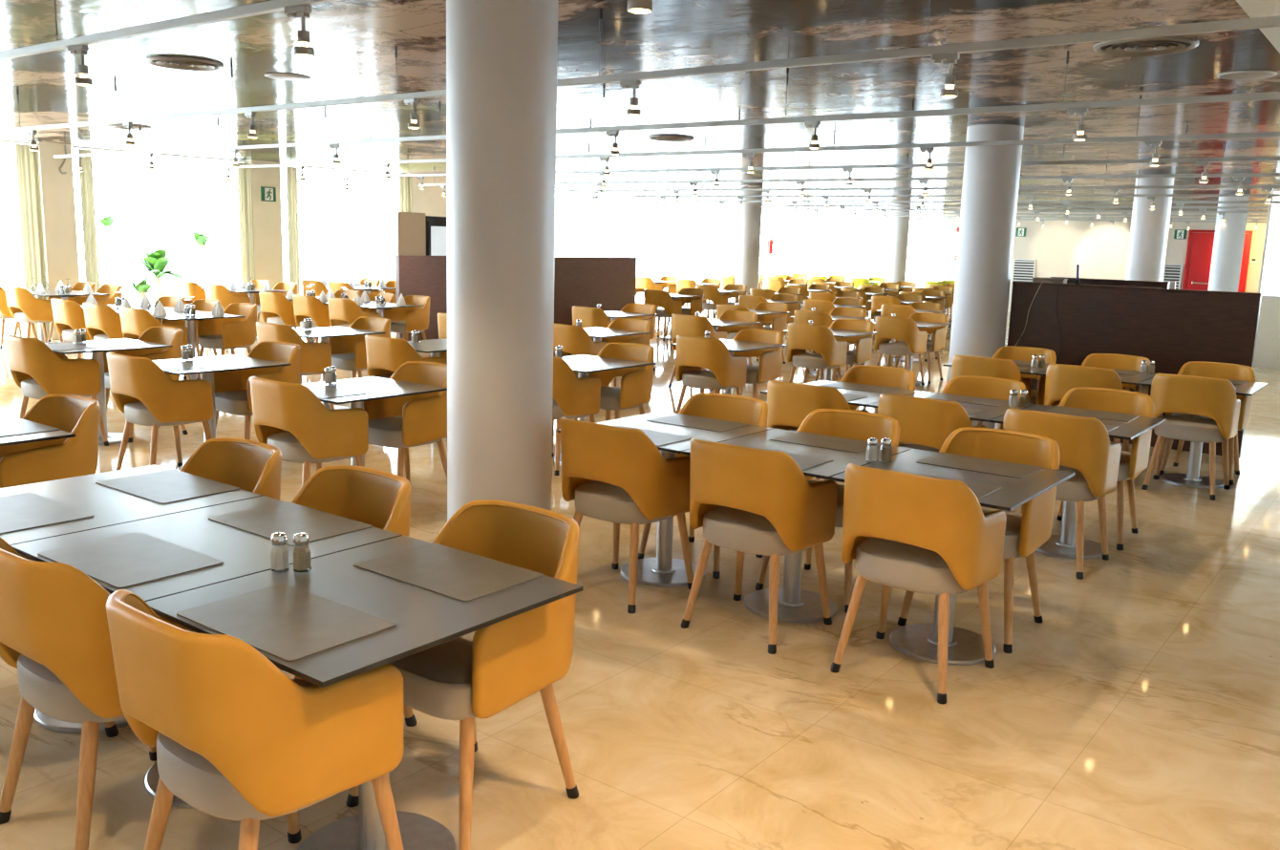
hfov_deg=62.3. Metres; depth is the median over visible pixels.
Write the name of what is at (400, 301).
folded napkin
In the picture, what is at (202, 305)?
dining chair
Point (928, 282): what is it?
dining chair
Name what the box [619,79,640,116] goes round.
track spotlight
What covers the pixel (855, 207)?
track
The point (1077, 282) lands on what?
pen
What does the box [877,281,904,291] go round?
dining chair
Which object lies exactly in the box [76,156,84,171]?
track spotlight
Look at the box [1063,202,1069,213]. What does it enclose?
track spotlight
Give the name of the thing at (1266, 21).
track
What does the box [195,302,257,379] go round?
dining chair
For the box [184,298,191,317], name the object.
holder
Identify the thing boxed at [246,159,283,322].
wall
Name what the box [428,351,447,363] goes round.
dining chair
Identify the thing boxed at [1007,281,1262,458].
wall
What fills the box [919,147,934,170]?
track spotlight
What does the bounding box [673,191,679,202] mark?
track spotlight
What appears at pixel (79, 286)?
dining chair
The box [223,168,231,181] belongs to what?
track spotlight
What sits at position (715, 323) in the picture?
dining table
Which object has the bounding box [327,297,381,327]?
dining chair
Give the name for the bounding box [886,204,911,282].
column
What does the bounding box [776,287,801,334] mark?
dining chair
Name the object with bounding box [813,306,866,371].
dining chair
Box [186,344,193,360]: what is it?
pepper shaker
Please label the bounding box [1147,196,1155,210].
track spotlight
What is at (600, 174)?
track spotlight
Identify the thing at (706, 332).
salt shaker
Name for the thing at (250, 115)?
track spotlight
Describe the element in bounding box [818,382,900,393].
placemat
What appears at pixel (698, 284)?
dining table
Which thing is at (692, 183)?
track spotlight
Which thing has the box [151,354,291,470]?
dining table
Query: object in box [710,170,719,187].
track spotlight
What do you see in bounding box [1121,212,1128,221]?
track spotlight
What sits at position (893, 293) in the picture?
dining chair
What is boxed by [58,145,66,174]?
drain pipe
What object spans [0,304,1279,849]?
floor
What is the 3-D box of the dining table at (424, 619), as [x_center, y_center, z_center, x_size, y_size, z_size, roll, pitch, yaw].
[-0.706,0.807,2.806,0.730,0.750,0.836,9,12,36]
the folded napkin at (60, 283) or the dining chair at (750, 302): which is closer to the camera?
the folded napkin at (60, 283)
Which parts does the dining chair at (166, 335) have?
seat, leg, leg, backrest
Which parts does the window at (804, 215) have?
pane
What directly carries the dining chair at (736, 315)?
on the floor
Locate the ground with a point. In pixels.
(10, 268)
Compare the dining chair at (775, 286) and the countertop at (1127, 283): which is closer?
the countertop at (1127, 283)
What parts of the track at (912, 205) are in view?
rail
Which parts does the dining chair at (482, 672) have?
leg, seat, leg, leg, backrest, leg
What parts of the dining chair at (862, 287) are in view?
backrest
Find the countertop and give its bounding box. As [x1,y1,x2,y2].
[1068,283,1161,288]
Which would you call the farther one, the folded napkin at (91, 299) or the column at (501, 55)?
the folded napkin at (91, 299)
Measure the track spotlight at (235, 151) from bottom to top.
0.178 m
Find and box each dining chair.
[0,286,37,348]
[0,393,99,488]
[0,536,188,849]
[3,333,108,446]
[4,285,63,342]
[18,553,118,737]
[47,281,96,341]
[50,298,90,358]
[72,284,122,305]
[82,302,123,340]
[103,326,188,442]
[106,351,213,470]
[106,589,404,849]
[119,306,191,380]
[152,296,185,323]
[161,298,220,379]
[177,280,205,308]
[179,437,282,670]
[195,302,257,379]
[204,283,250,310]
[213,341,299,439]
[230,279,270,303]
[249,375,368,486]
[255,281,297,336]
[256,321,334,409]
[259,291,310,341]
[290,465,416,726]
[292,294,330,341]
[301,279,328,297]
[314,289,359,341]
[320,316,390,402]
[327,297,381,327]
[328,281,368,298]
[346,499,579,849]
[354,278,380,292]
[360,292,394,312]
[363,361,447,485]
[364,334,446,379]
[370,280,396,303]
[383,295,430,357]
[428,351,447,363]
[437,312,447,339]
[551,356,600,475]
[553,323,608,356]
[560,416,693,613]
[572,305,612,327]
[573,341,654,421]
[590,318,650,386]
[608,302,656,370]
[635,276,661,308]
[638,392,767,578]
[644,289,682,341]
[658,276,678,308]
[665,288,703,336]
[668,314,727,386]
[675,335,746,413]
[676,278,703,316]
[680,437,837,654]
[695,285,728,319]
[701,277,721,317]
[704,310,757,369]
[714,284,746,319]
[716,304,763,361]
[717,328,783,398]
[721,277,735,301]
[726,274,735,277]
[738,295,771,325]
[749,288,775,327]
[753,301,788,363]
[754,408,899,613]
[758,274,764,288]
[758,277,761,288]
[766,276,784,292]
[767,279,788,292]
[767,380,868,480]
[769,293,798,347]
[773,274,789,278]
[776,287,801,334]
[784,276,803,283]
[785,284,809,323]
[787,322,847,383]
[788,278,808,288]
[791,273,808,279]
[793,309,832,372]
[800,283,830,310]
[803,298,834,352]
[807,277,826,288]
[809,292,835,301]
[811,276,827,280]
[813,281,837,294]
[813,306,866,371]
[814,319,874,381]
[814,364,916,479]
[825,277,843,284]
[828,275,845,281]
[830,463,1006,704]
[832,297,862,308]
[833,281,853,290]
[833,290,860,298]
[840,287,871,320]
[851,277,870,288]
[859,284,887,319]
[863,286,885,330]
[868,277,885,285]
[870,283,899,320]
[870,295,901,331]
[874,316,927,385]
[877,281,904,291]
[877,392,986,452]
[880,304,916,341]
[895,301,941,362]
[895,312,947,383]
[896,281,916,291]
[896,294,922,305]
[897,426,1059,653]
[898,291,931,302]
[912,287,935,292]
[920,290,944,313]
[924,280,947,315]
[927,284,954,320]
[931,286,953,325]
[941,280,955,284]
[941,375,1025,511]
[944,283,955,304]
[951,355,1031,428]
[977,345,1056,426]
[1002,407,1121,579]
[1044,363,1130,443]
[1057,387,1153,550]
[1081,353,1151,451]
[1141,373,1240,500]
[1158,361,1255,485]
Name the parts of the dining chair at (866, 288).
backrest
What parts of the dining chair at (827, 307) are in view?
backrest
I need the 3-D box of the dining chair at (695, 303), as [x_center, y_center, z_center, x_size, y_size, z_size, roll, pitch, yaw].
[0.811,-1.996,18.841,0.548,0.858,0.548,9,12,36]
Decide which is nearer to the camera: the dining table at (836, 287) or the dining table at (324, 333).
the dining table at (324, 333)
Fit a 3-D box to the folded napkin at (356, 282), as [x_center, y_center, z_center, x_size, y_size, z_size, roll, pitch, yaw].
[-4.960,-2.522,18.584,0.136,0.150,0.145,-7,13,-41]
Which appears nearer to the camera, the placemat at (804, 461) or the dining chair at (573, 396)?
the placemat at (804, 461)
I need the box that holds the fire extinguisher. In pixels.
[768,237,774,254]
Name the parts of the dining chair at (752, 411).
leg, leg, leg, backrest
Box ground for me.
[0,257,938,339]
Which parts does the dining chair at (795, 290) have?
backrest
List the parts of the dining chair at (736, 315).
backrest, leg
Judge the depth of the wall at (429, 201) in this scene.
20.68 m
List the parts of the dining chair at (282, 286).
backrest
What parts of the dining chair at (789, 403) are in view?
backrest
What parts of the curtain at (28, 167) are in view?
rail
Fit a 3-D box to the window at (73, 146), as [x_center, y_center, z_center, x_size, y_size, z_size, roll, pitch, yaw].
[-7.502,-2.862,16.763,0.060,2.796,2.900,9,12,36]
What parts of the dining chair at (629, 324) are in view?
leg, backrest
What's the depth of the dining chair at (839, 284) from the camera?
25.01 m
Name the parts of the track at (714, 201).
rail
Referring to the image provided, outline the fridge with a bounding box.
[425,215,447,255]
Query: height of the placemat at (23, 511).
0.003 m
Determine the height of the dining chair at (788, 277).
0.858 m
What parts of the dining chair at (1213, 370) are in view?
leg, leg, seat, backrest, leg, leg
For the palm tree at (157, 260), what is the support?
on the ground
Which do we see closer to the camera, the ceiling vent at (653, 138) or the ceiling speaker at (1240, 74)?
the ceiling speaker at (1240, 74)
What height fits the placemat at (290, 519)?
0.003 m
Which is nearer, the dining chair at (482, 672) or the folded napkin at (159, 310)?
the dining chair at (482, 672)
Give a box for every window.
[0,139,31,341]
[71,145,246,161]
[279,163,402,174]
[555,187,807,306]
[807,210,941,280]
[1258,189,1279,298]
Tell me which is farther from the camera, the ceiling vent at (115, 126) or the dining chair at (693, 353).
the ceiling vent at (115, 126)
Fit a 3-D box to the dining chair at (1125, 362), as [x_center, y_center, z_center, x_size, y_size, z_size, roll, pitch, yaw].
[3.814,-0.132,8.647,0.548,0.858,0.548,9,12,36]
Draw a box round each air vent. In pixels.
[1010,258,1036,293]
[1162,263,1182,289]
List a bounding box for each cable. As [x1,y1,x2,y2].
[1015,280,1054,345]
[1055,281,1064,362]
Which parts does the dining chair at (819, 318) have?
backrest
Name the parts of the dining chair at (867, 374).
backrest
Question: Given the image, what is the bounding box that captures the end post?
[1170,281,1175,289]
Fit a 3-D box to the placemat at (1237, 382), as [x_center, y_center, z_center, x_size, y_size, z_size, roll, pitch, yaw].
[4.344,-0.343,8.062,0.460,0.003,0.300,9,12,36]
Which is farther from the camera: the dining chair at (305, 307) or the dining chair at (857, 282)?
the dining chair at (857, 282)
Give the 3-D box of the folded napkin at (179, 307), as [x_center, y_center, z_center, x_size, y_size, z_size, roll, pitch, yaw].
[-5.130,-1.348,11.813,0.136,0.150,0.145,-1,10,-16]
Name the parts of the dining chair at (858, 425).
leg, leg, seat, backrest, leg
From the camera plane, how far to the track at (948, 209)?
21.55 m
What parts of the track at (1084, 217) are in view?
rail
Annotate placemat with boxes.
[0,417,60,437]
[0,492,94,533]
[37,532,223,588]
[45,342,97,350]
[95,469,240,503]
[154,361,211,370]
[176,583,395,661]
[208,501,372,546]
[306,384,365,399]
[353,542,543,601]
[615,425,693,446]
[647,413,750,431]
[742,445,832,470]
[769,431,880,452]
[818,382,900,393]
[842,393,867,401]
[890,469,1001,499]
[916,452,1043,478]
[924,393,1008,406]
[963,407,983,415]
[1011,360,1048,365]
[1045,406,1139,422]
[1103,367,1140,375]
[1104,425,1117,431]
[1227,379,1248,384]
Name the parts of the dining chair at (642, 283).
seat, backrest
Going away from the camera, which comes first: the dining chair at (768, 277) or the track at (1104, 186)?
the track at (1104, 186)
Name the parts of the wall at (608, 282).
rail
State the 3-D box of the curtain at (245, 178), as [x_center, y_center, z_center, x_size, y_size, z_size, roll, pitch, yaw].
[-6.528,-2.975,17.610,0.091,2.745,0.320,9,12,36]
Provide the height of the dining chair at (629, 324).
0.858 m
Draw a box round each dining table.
[0,414,75,446]
[0,465,262,733]
[10,495,402,808]
[27,288,78,342]
[30,291,108,299]
[44,338,172,445]
[81,303,166,315]
[114,307,205,320]
[145,534,583,849]
[151,311,244,380]
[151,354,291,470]
[229,288,288,340]
[287,296,351,341]
[293,326,385,409]
[301,376,447,467]
[321,298,384,304]
[352,285,395,294]
[358,302,424,317]
[407,339,447,357]
[554,354,655,463]
[557,411,774,587]
[570,310,657,320]
[583,327,651,341]
[642,293,703,339]
[652,279,674,284]
[668,318,759,370]
[671,339,787,394]
[674,282,722,317]
[681,428,911,622]
[713,309,789,366]
[718,289,746,294]
[735,299,800,327]
[760,380,919,481]
[765,283,810,285]
[782,328,877,381]
[789,315,870,376]
[799,303,865,307]
[807,288,831,292]
[830,448,1074,665]
[833,285,854,288]
[865,292,888,295]
[867,299,919,341]
[867,391,1035,422]
[873,320,951,384]
[876,309,945,362]
[899,285,917,288]
[924,295,946,298]
[943,362,1049,428]
[989,404,1166,558]
[1035,370,1156,384]
[1137,377,1268,489]
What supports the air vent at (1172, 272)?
in the wall at (1100, 251)
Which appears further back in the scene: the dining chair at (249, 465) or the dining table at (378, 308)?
the dining table at (378, 308)
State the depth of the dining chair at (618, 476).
4.83 m
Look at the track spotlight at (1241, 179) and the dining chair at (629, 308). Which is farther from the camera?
the dining chair at (629, 308)
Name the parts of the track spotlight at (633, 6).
bulb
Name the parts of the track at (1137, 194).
rail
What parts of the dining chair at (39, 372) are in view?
leg, backrest, seat, leg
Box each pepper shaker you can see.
[79,328,86,341]
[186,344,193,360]
[191,305,195,315]
[292,533,311,572]
[307,318,312,329]
[328,366,337,383]
[878,438,892,462]
[1018,389,1027,407]
[1038,355,1045,367]
[1147,360,1154,373]
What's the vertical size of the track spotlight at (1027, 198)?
0.178 m
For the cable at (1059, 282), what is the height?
0.908 m
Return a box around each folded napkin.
[11,278,20,287]
[35,281,45,293]
[55,279,63,290]
[82,282,93,294]
[85,293,97,303]
[118,297,131,311]
[139,294,151,307]
[152,300,167,316]
[173,297,185,311]
[199,277,208,287]
[211,300,224,316]
[227,279,236,290]
[237,277,246,287]
[263,280,272,290]
[285,287,294,298]
[318,290,327,301]
[320,277,328,285]
[325,287,335,298]
[347,277,354,287]
[353,277,361,285]
[353,293,362,305]
[360,290,370,301]
[378,278,386,287]
[396,294,405,305]
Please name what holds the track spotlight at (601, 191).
hanging from the track at (1241, 174)
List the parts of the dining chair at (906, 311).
backrest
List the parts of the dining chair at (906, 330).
leg, leg, seat, backrest, leg, leg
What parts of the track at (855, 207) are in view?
rail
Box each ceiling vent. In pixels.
[103,124,151,129]
[146,56,223,70]
[648,135,693,141]
[1092,36,1198,56]
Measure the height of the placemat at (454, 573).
0.003 m
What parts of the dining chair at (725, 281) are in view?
backrest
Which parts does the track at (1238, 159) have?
rail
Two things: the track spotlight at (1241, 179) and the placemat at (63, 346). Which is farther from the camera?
the track spotlight at (1241, 179)
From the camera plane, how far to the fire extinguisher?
31.19 m
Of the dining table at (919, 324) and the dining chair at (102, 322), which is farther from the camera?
the dining table at (919, 324)
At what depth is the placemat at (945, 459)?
4.60 m
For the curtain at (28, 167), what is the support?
hanging from the ceiling
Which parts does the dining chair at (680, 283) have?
backrest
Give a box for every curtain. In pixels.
[12,141,50,339]
[75,147,99,290]
[236,160,255,285]
[286,166,299,295]
[397,173,411,212]
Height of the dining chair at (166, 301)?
0.858 m
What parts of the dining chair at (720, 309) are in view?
seat, backrest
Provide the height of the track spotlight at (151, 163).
0.178 m
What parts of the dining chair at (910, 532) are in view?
leg, leg, seat, backrest, leg, leg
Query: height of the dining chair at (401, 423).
0.858 m
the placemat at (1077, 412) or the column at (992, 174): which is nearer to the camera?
the placemat at (1077, 412)
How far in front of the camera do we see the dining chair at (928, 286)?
24.85 m
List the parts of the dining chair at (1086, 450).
backrest, seat, leg, leg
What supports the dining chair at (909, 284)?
on the floor
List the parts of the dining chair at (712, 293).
seat, backrest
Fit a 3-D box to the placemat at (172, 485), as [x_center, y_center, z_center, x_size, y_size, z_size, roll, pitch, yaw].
[-1.703,0.218,3.824,0.460,0.003,0.300,9,12,36]
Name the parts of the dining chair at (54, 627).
leg, seat, leg, backrest, leg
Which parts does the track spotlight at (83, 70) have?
stem, bulb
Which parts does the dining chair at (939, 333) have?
leg, seat, backrest, leg, leg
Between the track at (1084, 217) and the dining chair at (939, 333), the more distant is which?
the track at (1084, 217)
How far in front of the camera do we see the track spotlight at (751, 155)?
9.58 m
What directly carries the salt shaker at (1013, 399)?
on the dining table at (990, 413)
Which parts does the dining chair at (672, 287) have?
backrest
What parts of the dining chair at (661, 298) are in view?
leg, seat, backrest, leg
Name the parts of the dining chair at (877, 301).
backrest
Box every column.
[446,0,558,521]
[734,191,763,300]
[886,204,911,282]
[946,124,1023,428]
[1125,177,1174,281]
[1207,196,1249,292]
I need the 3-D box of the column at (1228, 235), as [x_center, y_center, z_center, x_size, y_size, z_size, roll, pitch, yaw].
[10.959,-2.860,19.852,0.500,2.799,0.500,9,12,36]
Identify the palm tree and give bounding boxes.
[95,211,132,283]
[118,241,197,299]
[172,228,230,290]
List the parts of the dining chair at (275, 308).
backrest, seat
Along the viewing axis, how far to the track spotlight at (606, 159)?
10.57 m
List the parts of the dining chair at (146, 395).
leg, leg, backrest, seat, leg, leg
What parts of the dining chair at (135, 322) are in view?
backrest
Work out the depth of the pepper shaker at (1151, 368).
8.38 m
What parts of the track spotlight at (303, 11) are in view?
stem, bulb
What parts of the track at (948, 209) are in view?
rail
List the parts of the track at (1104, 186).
rail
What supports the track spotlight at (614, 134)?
hanging from the track at (1272, 95)
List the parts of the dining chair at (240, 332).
leg, seat, backrest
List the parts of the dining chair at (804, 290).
backrest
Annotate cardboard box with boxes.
[1031,277,1067,283]
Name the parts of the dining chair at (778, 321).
backrest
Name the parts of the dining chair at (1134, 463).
leg, backrest, leg, seat, leg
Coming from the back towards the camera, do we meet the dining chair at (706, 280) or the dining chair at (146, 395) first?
the dining chair at (706, 280)
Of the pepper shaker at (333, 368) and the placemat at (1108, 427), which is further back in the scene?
the pepper shaker at (333, 368)
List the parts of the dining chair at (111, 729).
backrest, leg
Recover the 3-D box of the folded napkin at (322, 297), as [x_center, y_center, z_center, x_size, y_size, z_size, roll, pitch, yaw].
[-4.190,-1.707,14.029,0.145,0.150,0.136,7,11,27]
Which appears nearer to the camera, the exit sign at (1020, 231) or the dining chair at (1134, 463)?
the dining chair at (1134, 463)
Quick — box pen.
[1073,264,1080,284]
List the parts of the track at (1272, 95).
rail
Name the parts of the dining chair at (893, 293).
backrest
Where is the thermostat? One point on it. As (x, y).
(1254, 261)
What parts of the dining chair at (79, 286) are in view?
leg, backrest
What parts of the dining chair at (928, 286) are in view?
backrest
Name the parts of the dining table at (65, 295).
support frame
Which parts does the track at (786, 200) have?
rail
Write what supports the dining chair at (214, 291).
on the floor
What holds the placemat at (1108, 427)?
on the dining table at (1064, 544)
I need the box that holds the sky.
[1258,192,1279,296]
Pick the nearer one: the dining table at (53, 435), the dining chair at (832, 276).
the dining table at (53, 435)
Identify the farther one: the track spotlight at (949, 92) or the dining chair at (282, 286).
the dining chair at (282, 286)
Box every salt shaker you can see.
[74,329,82,342]
[181,345,189,361]
[185,304,190,315]
[270,532,289,572]
[303,319,309,329]
[324,367,332,384]
[411,330,417,342]
[554,346,561,358]
[704,331,709,338]
[865,437,877,462]
[1008,389,1018,406]
[1030,354,1038,367]
[1139,360,1148,373]
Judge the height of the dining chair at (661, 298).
0.858 m
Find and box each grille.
[266,74,308,81]
[1218,72,1274,79]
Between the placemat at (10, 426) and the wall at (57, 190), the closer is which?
the placemat at (10, 426)
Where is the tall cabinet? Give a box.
[376,211,426,283]
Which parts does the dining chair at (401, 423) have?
leg, seat, backrest, leg, leg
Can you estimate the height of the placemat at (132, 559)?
0.003 m
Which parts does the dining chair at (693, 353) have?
leg, seat, backrest, leg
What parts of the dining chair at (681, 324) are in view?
leg, backrest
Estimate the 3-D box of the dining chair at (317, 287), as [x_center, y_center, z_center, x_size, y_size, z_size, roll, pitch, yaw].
[-5.472,-2.069,18.202,0.548,0.858,0.548,9,12,36]
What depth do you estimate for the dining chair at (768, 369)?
10.03 m
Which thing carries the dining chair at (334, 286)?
on the floor
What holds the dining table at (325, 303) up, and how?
on the floor
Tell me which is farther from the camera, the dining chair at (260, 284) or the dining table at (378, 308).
the dining chair at (260, 284)
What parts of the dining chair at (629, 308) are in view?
backrest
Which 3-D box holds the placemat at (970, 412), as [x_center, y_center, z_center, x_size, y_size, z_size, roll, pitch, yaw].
[1.740,-0.096,6.206,0.460,0.003,0.300,9,12,36]
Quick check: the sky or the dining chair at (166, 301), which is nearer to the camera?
the dining chair at (166, 301)
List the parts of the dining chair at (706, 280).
backrest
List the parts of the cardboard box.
lid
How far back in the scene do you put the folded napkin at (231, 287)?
16.11 m
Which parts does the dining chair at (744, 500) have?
leg, leg, seat, backrest, leg, leg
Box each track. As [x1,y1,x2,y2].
[0,0,340,60]
[0,0,1279,133]
[53,50,1279,158]
[200,95,1279,169]
[320,124,1279,178]
[418,145,1279,186]
[555,161,1279,191]
[571,173,1279,197]
[632,183,1279,203]
[684,189,1268,209]
[731,196,1267,213]
[773,199,1267,216]
[809,203,1266,220]
[842,207,1266,222]
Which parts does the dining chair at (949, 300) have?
backrest, leg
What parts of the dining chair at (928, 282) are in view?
backrest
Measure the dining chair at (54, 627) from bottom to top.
0.858 m
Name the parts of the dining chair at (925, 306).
backrest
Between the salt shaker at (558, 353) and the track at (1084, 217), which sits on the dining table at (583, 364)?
the salt shaker at (558, 353)
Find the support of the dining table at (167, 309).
on the floor
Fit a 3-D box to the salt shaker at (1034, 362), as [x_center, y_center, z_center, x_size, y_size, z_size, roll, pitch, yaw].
[3.195,-0.517,8.576,0.049,0.104,0.049,8,11,30]
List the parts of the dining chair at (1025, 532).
leg, backrest, seat, leg, leg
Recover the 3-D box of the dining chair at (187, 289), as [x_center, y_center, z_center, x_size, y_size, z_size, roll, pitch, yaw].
[-6.823,-1.803,16.448,0.548,0.858,0.548,9,12,36]
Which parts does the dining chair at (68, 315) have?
seat, backrest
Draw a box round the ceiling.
[0,0,1279,211]
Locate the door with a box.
[1182,229,1253,292]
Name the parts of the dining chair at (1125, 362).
backrest, leg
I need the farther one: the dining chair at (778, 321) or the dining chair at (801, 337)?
the dining chair at (778, 321)
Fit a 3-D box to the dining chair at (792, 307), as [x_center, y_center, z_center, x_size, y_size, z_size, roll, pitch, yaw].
[2.327,-1.755,17.715,0.548,0.858,0.548,9,12,36]
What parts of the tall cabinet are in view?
door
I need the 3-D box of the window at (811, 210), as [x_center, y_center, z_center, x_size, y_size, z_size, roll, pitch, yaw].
[7.021,-5.101,32.065,4.300,2.796,0.060,9,12,36]
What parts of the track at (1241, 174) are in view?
rail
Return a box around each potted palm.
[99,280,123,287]
[120,270,164,301]
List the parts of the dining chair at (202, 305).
backrest, leg, leg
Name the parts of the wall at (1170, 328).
rail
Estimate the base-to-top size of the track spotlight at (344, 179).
0.178 m
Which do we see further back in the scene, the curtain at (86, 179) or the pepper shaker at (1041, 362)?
the curtain at (86, 179)
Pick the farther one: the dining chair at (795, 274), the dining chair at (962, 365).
the dining chair at (795, 274)
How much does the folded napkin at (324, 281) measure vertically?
0.150 m
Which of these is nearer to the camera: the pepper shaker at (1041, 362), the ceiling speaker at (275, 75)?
the ceiling speaker at (275, 75)
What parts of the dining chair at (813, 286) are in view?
backrest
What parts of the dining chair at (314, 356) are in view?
backrest, seat, leg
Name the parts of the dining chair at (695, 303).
leg, seat, backrest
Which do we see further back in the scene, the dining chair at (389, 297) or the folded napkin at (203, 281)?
the folded napkin at (203, 281)
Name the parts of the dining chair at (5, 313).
leg, backrest, seat, leg, leg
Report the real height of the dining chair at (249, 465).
0.858 m
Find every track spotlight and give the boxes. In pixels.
[25,129,39,150]
[67,44,92,85]
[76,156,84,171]
[122,122,135,145]
[146,153,154,170]
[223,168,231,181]
[229,149,239,167]
[244,111,257,138]
[284,4,314,57]
[298,166,305,180]
[328,144,341,164]
[341,177,349,190]
[383,163,390,178]
[404,98,420,128]
[416,176,424,189]
[440,185,446,196]
[596,183,603,195]
[598,172,606,188]
[599,156,610,175]
[605,130,619,155]
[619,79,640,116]
[627,0,652,13]
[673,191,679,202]
[689,182,697,195]
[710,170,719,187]
[736,196,743,207]
[742,152,754,172]
[762,191,769,202]
[796,181,805,195]
[804,121,820,149]
[822,196,829,208]
[842,168,853,186]
[863,190,872,202]
[917,196,925,208]
[918,180,928,195]
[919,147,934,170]
[931,52,959,98]
[1025,196,1033,209]
[1062,178,1073,194]
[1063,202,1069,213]
[1066,107,1088,140]
[1094,208,1101,217]
[1109,189,1119,203]
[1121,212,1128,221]
[1144,140,1161,166]
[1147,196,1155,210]
[1175,203,1183,214]
[1194,161,1209,183]
[1198,208,1206,219]
[1218,213,1225,222]
[1232,176,1244,194]
[1261,188,1273,203]
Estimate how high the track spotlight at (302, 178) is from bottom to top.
0.178 m
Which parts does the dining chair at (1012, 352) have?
backrest, seat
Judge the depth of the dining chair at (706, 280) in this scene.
24.46 m
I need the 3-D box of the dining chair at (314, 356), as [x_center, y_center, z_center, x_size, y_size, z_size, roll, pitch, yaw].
[-3.165,-0.515,9.669,0.548,0.858,0.548,9,12,36]
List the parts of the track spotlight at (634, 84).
bulb, stem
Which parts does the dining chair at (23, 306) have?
leg, leg, backrest, seat, leg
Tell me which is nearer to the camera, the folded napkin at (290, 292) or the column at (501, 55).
the column at (501, 55)
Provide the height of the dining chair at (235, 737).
0.858 m
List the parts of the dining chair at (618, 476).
leg, leg, backrest, seat, leg, leg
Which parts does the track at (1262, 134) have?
rail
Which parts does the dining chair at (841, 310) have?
backrest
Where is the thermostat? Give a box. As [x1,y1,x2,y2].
[1250,258,1257,263]
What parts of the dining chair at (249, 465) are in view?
backrest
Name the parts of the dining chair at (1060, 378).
backrest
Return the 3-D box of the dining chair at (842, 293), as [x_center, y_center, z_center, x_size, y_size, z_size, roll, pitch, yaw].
[3.774,-2.063,19.730,0.548,0.858,0.548,9,12,36]
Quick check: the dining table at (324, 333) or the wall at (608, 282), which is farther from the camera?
the wall at (608, 282)
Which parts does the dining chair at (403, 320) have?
leg, backrest, seat, leg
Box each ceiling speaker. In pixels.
[263,72,310,81]
[1216,70,1277,80]
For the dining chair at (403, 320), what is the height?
0.858 m
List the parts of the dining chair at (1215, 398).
leg, leg, seat, backrest, leg, leg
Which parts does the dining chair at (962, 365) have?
backrest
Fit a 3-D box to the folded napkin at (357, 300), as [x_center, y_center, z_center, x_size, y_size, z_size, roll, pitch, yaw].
[-3.630,-1.617,13.606,0.136,0.150,0.145,-3,11,-24]
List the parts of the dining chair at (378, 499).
backrest, leg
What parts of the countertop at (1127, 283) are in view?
rail, panel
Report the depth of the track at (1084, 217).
25.25 m
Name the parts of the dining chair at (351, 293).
backrest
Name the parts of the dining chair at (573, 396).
leg, leg, seat, backrest, leg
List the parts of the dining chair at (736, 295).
backrest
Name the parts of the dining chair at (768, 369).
leg, backrest, seat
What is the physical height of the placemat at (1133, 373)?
0.003 m
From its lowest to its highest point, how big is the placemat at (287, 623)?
0.003 m
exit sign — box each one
[260,186,276,201]
[1015,227,1025,236]
[1173,229,1186,239]
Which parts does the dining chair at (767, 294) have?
backrest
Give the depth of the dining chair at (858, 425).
5.29 m
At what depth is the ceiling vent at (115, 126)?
12.18 m
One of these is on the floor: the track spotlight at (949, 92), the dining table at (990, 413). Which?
the dining table at (990, 413)
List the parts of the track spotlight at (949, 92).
bulb, stem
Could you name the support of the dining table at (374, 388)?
on the floor
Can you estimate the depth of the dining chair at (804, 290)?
21.83 m
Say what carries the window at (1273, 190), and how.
in the wall at (1267, 354)
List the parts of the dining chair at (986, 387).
backrest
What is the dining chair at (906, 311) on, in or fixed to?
on the floor
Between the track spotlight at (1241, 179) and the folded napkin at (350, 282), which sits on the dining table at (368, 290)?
the folded napkin at (350, 282)
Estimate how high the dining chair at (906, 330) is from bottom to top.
0.858 m
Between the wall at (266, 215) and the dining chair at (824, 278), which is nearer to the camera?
the wall at (266, 215)
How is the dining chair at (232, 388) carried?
on the floor
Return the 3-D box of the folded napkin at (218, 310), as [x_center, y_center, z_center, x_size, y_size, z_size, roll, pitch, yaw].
[-4.514,-1.252,11.364,0.145,0.150,0.136,5,10,17]
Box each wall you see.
[36,141,80,340]
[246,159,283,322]
[395,255,637,341]
[411,175,446,216]
[799,210,810,274]
[937,211,1267,312]
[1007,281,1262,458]
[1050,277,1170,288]
[1253,183,1279,368]
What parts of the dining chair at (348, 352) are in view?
seat, leg, leg, backrest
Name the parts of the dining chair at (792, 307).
backrest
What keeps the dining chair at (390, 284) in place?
on the floor
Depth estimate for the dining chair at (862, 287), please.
23.39 m

